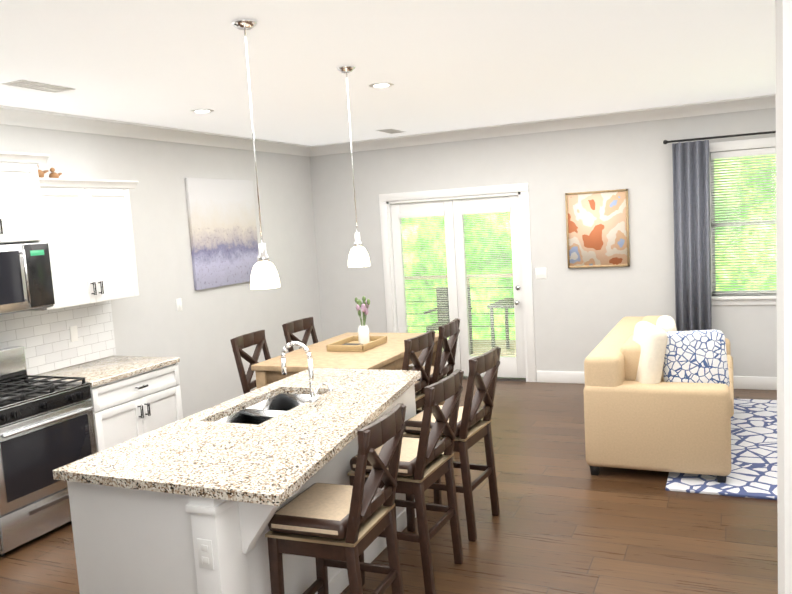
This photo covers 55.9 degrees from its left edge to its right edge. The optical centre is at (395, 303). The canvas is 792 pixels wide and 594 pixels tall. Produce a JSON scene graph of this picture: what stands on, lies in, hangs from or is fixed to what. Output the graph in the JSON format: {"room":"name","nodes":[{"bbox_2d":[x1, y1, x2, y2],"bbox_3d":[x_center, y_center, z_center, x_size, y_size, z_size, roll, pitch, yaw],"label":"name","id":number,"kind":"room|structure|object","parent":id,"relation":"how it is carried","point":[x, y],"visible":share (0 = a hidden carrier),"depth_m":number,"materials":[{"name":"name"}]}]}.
{"room":"kitchen and living room","nodes":[
{"label":"kitchen and living room","id":0,"kind":"room"},
{"bbox_2d":[0,124,322,417],"bbox_3d":[-3.347,0.206,4.165,0.100,2.850,11.670,-1,7,24],"label":"wall","id":1,"kind":"structure","parent":0,"point":[200,331],"depth_m":7.13,"materials":[{"name":"paint"}]},
{"bbox_2d":[0,300,115,374],"bbox_3d":[-3.101,0.413,4.569,0.009,0.489,3.650,-1,7,24],"label":"tile backsplash","id":2,"kind":"structure","parent":1,"relation":"attached to","point":[43,338],"depth_m":5.72,"materials":[{"name":"white tile"}]},
{"bbox_2d":[0,151,138,310],"bbox_3d":[-2.744,-0.422,4.802,0.480,1.065,2.780,-1,7,24],"label":"upper cabinet","id":3,"kind":"object","parent":1,"relation":"attached to","point":[86,234],"visible":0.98,"depth_m":5.43,"materials":[{"name":"white wood"}]},
{"bbox_2d":[0,242,54,314],"bbox_3d":[-2.705,-0.148,4.850,0.502,0.444,0.776,-1,7,24],"label":"microwave","id":4,"kind":"object","parent":3,"relation":"attached to","point":[26,282],"visible":1,"depth_m":4.90,"materials":[{"name":"silver metal"}]},
{"bbox_2d":[37,164,61,177],"bbox_3d":[-2.534,-0.951,5.417,0.090,0.116,0.268,-1,7,24],"label":"birds","id":5,"kind":"object","parent":3,"relation":"on","point":[53,174],"visible":0.58,"depth_m":5.43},
{"bbox_2d":[69,326,77,341],"bbox_3d":[-2.521,0.238,5.842,0.006,0.120,0.070,-1,7,24],"label":"switch plate","id":6,"kind":"object","parent":1,"relation":"attached to","point":[73,330],"depth_m":5.83,"materials":[{"name":"white plastic"}]},
{"bbox_2d":[0,105,311,156],"bbox_3d":[-2.462,-1.421,5.935,0.095,0.115,7.100,-1,7,24],"label":"crown molding","id":7,"kind":"structure","parent":1,"relation":"attached to","point":[19,116],"depth_m":6.41,"materials":[{"name":"white wood"}]},
{"bbox_2d":[176,298,181,311],"bbox_3d":[-2.024,0.013,6.974,0.012,0.120,0.070,-1,7,24],"label":"switch plate","id":8,"kind":"object","parent":1,"relation":"attached to","point":[178,301],"depth_m":6.97,"materials":[{"name":"white plastic"}]},
{"bbox_2d":[185,178,258,289],"bbox_3d":[-1.738,-0.723,7.601,0.034,1.070,1.070,-1,7,24],"label":"canvas art","id":9,"kind":"object","parent":1,"relation":"attached to","point":[223,231],"visible":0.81,"depth_m":7.51},
{"bbox_2d":[0,0,775,145],"bbox_3d":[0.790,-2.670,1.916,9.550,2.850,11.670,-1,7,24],"label":"ceiling","id":10,"kind":"structure","parent":0,"point":[444,65],"depth_m":4.52,"materials":[{"name":"paint"}]},
{"bbox_2d":[1,80,75,92],"bbox_3d":[-2.215,-1.345,4.635,0.180,0.010,0.400,-1,7,24],"label":"ceiling vent","id":11,"kind":"object","parent":10,"relation":"in","point":[33,85],"depth_m":4.60,"materials":[{"name":"white metal"}]},
{"bbox_2d":[191,109,213,112],"bbox_3d":[-1.545,-1.534,5.958,0.178,0.006,0.178,-2,7,15],"label":"recessed light","id":12,"kind":"object","parent":10,"relation":"in","point":[198,110],"depth_m":5.94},
{"bbox_2d":[231,18,279,288],"bbox_3d":[-0.671,-0.695,3.554,0.142,1.249,0.142,-1,7,24],"label":"pendant light","id":13,"kind":"object","parent":10,"relation":"hanging from","point":[264,274],"visible":1,"depth_m":3.56,"materials":[{"name":"white glass"}]},
{"bbox_2d":[336,65,369,266],"bbox_3d":[-0.272,-0.849,4.690,0.142,1.239,0.142,-1,7,24],"label":"pendant light","id":14,"kind":"object","parent":10,"relation":"hanging from","point":[358,256],"visible":1,"depth_m":4.70,"materials":[{"name":"white glass"}]},
{"bbox_2d":[369,83,393,87],"bbox_3d":[-0.104,-1.550,5.308,0.178,0.006,0.178,-4,6,-3],"label":"recessed light","id":15,"kind":"object","parent":10,"relation":"in","point":[379,85],"depth_m":5.29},
{"bbox_2d":[376,128,405,133],"bbox_3d":[-0.050,-1.849,8.023,0.180,0.010,0.400,-1,7,24],"label":"ceiling vent","id":16,"kind":"object","parent":10,"relation":"in","point":[391,131],"depth_m":7.98,"materials":[{"name":"white metal"}]},
{"bbox_2d":[0,379,777,593],"bbox_3d":[1.051,1.621,2.388,9.550,0.100,11.670,-1,7,24],"label":"floor","id":17,"kind":"structure","parent":0,"point":[564,521],"depth_m":4.42,"materials":[{"name":"brown wood"}]},
{"bbox_2d":[0,346,96,556],"bbox_3d":[-2.514,0.925,4.912,0.741,1.160,0.784,-1,7,24],"label":"gas range","id":18,"kind":"object","parent":17,"relation":"on","point":[47,427],"visible":0.92,"depth_m":4.76,"materials":[{"name":"silver metal"}]},
{"bbox_2d":[36,360,182,452],"bbox_3d":[-2.200,0.961,5.716,0.696,0.876,0.898,-1,7,24],"label":"base cabinet","id":19,"kind":"object","parent":17,"relation":"on","point":[132,397],"depth_m":5.51,"materials":[{"name":"wood"}]},
{"bbox_2d":[53,393,416,593],"bbox_3d":[-0.514,1.050,3.981,1.080,0.875,2.114,-1,7,24],"label":"kitchen island","id":20,"kind":"object","parent":17,"relation":"on","point":[193,504],"depth_m":3.11,"materials":[{"name":"wood"}]},
{"bbox_2d":[53,369,380,488],"bbox_3d":[-0.766,0.596,4.055,0.570,0.040,2.170,-1,7,24],"label":"island countertop","id":21,"kind":"structure","parent":20,"relation":"on","point":[147,458],"depth_m":3.55,"materials":[{"name":"beige stone"}]},
{"bbox_2d":[157,370,420,508],"bbox_3d":[-0.246,0.590,3.822,0.570,0.040,2.170,-1,7,24],"label":"island countertop","id":22,"kind":"structure","parent":20,"relation":"on","point":[279,462],"depth_m":3.37,"materials":[{"name":"beige stone"}]},
{"bbox_2d":[230,330,270,393],"bbox_3d":[-0.907,0.771,5.780,0.507,1.081,0.448,-1,7,21],"label":"chair","id":23,"kind":"object","parent":17,"relation":"on","point":[241,342],"visible":0.33,"depth_m":5.74,"materials":[{"name":"brown wood"}]},
{"bbox_2d":[282,317,317,351],"bbox_3d":[-0.614,0.682,6.436,0.507,1.081,0.448,0,7,26],"label":"chair","id":24,"kind":"object","parent":17,"relation":"on","point":[295,326],"visible":0.27,"depth_m":6.49,"materials":[{"name":"brown wood"}]},
{"bbox_2d":[265,403,405,593],"bbox_3d":[-0.231,1.009,3.251,0.507,1.081,0.448,-1,7,22],"label":"chair","id":25,"kind":"object","parent":17,"relation":"on","point":[325,525],"visible":0.96,"depth_m":3.12,"materials":[{"name":"brown wood"}]},
{"bbox_2d":[251,332,444,404],"bbox_3d":[-0.293,0.802,5.943,0.940,0.910,1.500,-1,7,24],"label":"table","id":26,"kind":"object","parent":17,"relation":"on","point":[388,354],"visible":0.19,"depth_m":5.50,"materials":[{"name":"brown wood"}]},
{"bbox_2d":[326,296,386,351],"bbox_3d":[-0.316,0.148,5.907,0.320,0.396,0.440,-1,7,24],"label":"tray","id":27,"kind":"object","parent":26,"relation":"on","point":[363,341],"visible":1,"depth_m":5.93,"materials":[{"name":"brown wood"}]},
{"bbox_2d":[348,369,463,593],"bbox_3d":[0.076,0.915,3.936,0.507,1.081,0.448,0,7,26],"label":"chair","id":28,"kind":"object","parent":17,"relation":"on","point":[426,462],"visible":0.75,"depth_m":3.78,"materials":[{"name":"brown wood"}]},
{"bbox_2d":[402,330,434,410],"bbox_3d":[0.001,0.759,5.394,0.507,1.081,0.448,0,7,27],"label":"chair","id":29,"kind":"object","parent":17,"relation":"on","point":[424,342],"visible":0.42,"depth_m":5.30,"materials":[{"name":"brown wood"}]},
{"bbox_2d":[401,318,459,413],"bbox_3d":[0.238,0.686,5.923,0.507,1.081,0.448,-1,7,22],"label":"chair","id":30,"kind":"object","parent":17,"relation":"on","point":[440,370],"visible":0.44,"depth_m":5.75,"materials":[{"name":"brown wood"}]},
{"bbox_2d":[403,346,500,540],"bbox_3d":[0.359,0.828,4.569,0.507,1.081,0.448,0,7,28],"label":"chair","id":31,"kind":"object","parent":17,"relation":"on","point":[473,427],"visible":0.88,"depth_m":4.44,"materials":[{"name":"brown wood"}]},
{"bbox_2d":[583,315,733,482],"bbox_3d":[2.184,0.581,6.006,0.970,1.038,2.100,-1,7,24],"label":"sofa","id":32,"kind":"object","parent":17,"relation":"on","point":[658,393],"visible":1,"depth_m":5.16,"materials":[{"name":"fabric"}]},
{"bbox_2d":[665,399,776,499],"bbox_3d":[3.284,1.064,5.662,2.150,0.019,2.550,-1,7,24],"label":"patterned rug","id":33,"kind":"object","parent":17,"relation":"on","point":[753,473],"visible":0.46,"depth_m":5.33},
{"bbox_2d":[775,0,791,593],"bbox_3d":[1.488,-1.283,2.434,0.430,5.600,0.430,-1,7,24],"label":"wall","id":34,"kind":"structure","parent":17,"relation":"on","point":[783,41],"depth_m":2.52,"materials":[{"name":"paint"}]},
{"bbox_2d":[310,108,776,381],"bbox_3d":[2.111,-0.547,7.993,6.730,2.850,0.120,-1,7,24],"label":"wall","id":35,"kind":"structure","parent":0,"point":[580,314],"depth_m":8.06,"materials":[{"name":"paint"}]},
{"bbox_2d":[379,183,535,381],"bbox_3d":[0.699,-0.210,8.637,1.800,2.210,0.183,-1,7,24],"label":"french door","id":36,"kind":"structure","parent":35,"relation":"attached to","point":[454,207],"depth_m":8.57,"materials":[{"name":"white wood"}]},
{"bbox_2d":[535,268,546,278],"bbox_3d":[1.590,-0.330,8.183,0.120,0.120,0.011,-1,7,24],"label":"switch plate","id":37,"kind":"object","parent":35,"relation":"attached to","point":[541,273],"depth_m":8.18,"materials":[{"name":"white plastic"}]},
{"bbox_2d":[312,94,775,155],"bbox_3d":[1.984,-1.890,7.746,6.490,0.115,0.095,-1,7,24],"label":"crown molding","id":38,"kind":"structure","parent":35,"relation":"attached to","point":[764,101],"depth_m":7.87,"materials":[{"name":"white wood"}]},
{"bbox_2d":[565,189,629,267],"bbox_3d":[2.122,-0.781,7.867,0.640,0.800,0.039,-1,7,24],"label":"art","id":39,"kind":"object","parent":35,"relation":"attached to","point":[597,227],"visible":0.98,"depth_m":7.85,"materials":[{"name":"multicoloured paper"}]},
{"bbox_2d":[537,371,776,389],"bbox_3d":[3.331,0.798,7.554,3.850,0.130,0.019,-1,7,24],"label":"baseboard","id":40,"kind":"structure","parent":35,"relation":"attached to","point":[753,382],"depth_m":7.50,"materials":[{"name":"white wood"}]},
{"bbox_2d":[663,131,775,143],"bbox_3d":[3.808,-1.618,6.946,2.492,0.044,0.132,-1,7,24],"label":"curtain rod","id":41,"kind":"object","parent":35,"relation":"attached to","point":[714,137],"visible":1,"depth_m":7.20,"materials":[{"name":"black metal"}]},
{"bbox_2d":[672,140,711,330],"bbox_3d":[2.954,-0.360,7.434,0.336,2.460,0.081,-1,7,24],"label":"curtain","id":42,"kind":"object","parent":41,"relation":"hanging from","point":[691,212],"visible":0.69,"depth_m":7.40,"materials":[{"name":"grey fabric"}]},
{"bbox_2d":[709,137,776,304],"bbox_3d":[3.856,-0.791,7.139,1.760,1.610,0.150,-1,7,24],"label":"window","id":43,"kind":"structure","parent":35,"relation":"in","point":[721,297],"depth_m":7.33,"materials":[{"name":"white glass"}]},
{"label":"outside","id":44,"kind":"structure","parent":0,"visible":0},
{"bbox_2d":[405,273,515,355],"bbox_3d":[1.300,0.277,10.110,5.000,1.130,2.830,-1,7,24],"label":"deck","id":45,"kind":"object","parent":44,"point":[487,348],"depth_m":11.35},
{"bbox_2d":[424,286,513,353],"bbox_3d":[1.681,0.233,10.104,2.430,0.947,0.900,-1,7,24],"label":"patio furniture","id":46,"kind":"object","parent":45,"relation":"on","point":[448,320],"depth_m":10.46,"materials":[{"name":"grey metal"}]},
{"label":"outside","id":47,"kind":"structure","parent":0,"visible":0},
{"bbox_2d":[401,154,775,338],"bbox_3d":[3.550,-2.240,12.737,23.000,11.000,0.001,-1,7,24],"label":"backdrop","id":48,"kind":"structure","parent":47,"point":[511,252],"depth_m":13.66,"materials":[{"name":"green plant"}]}
]}

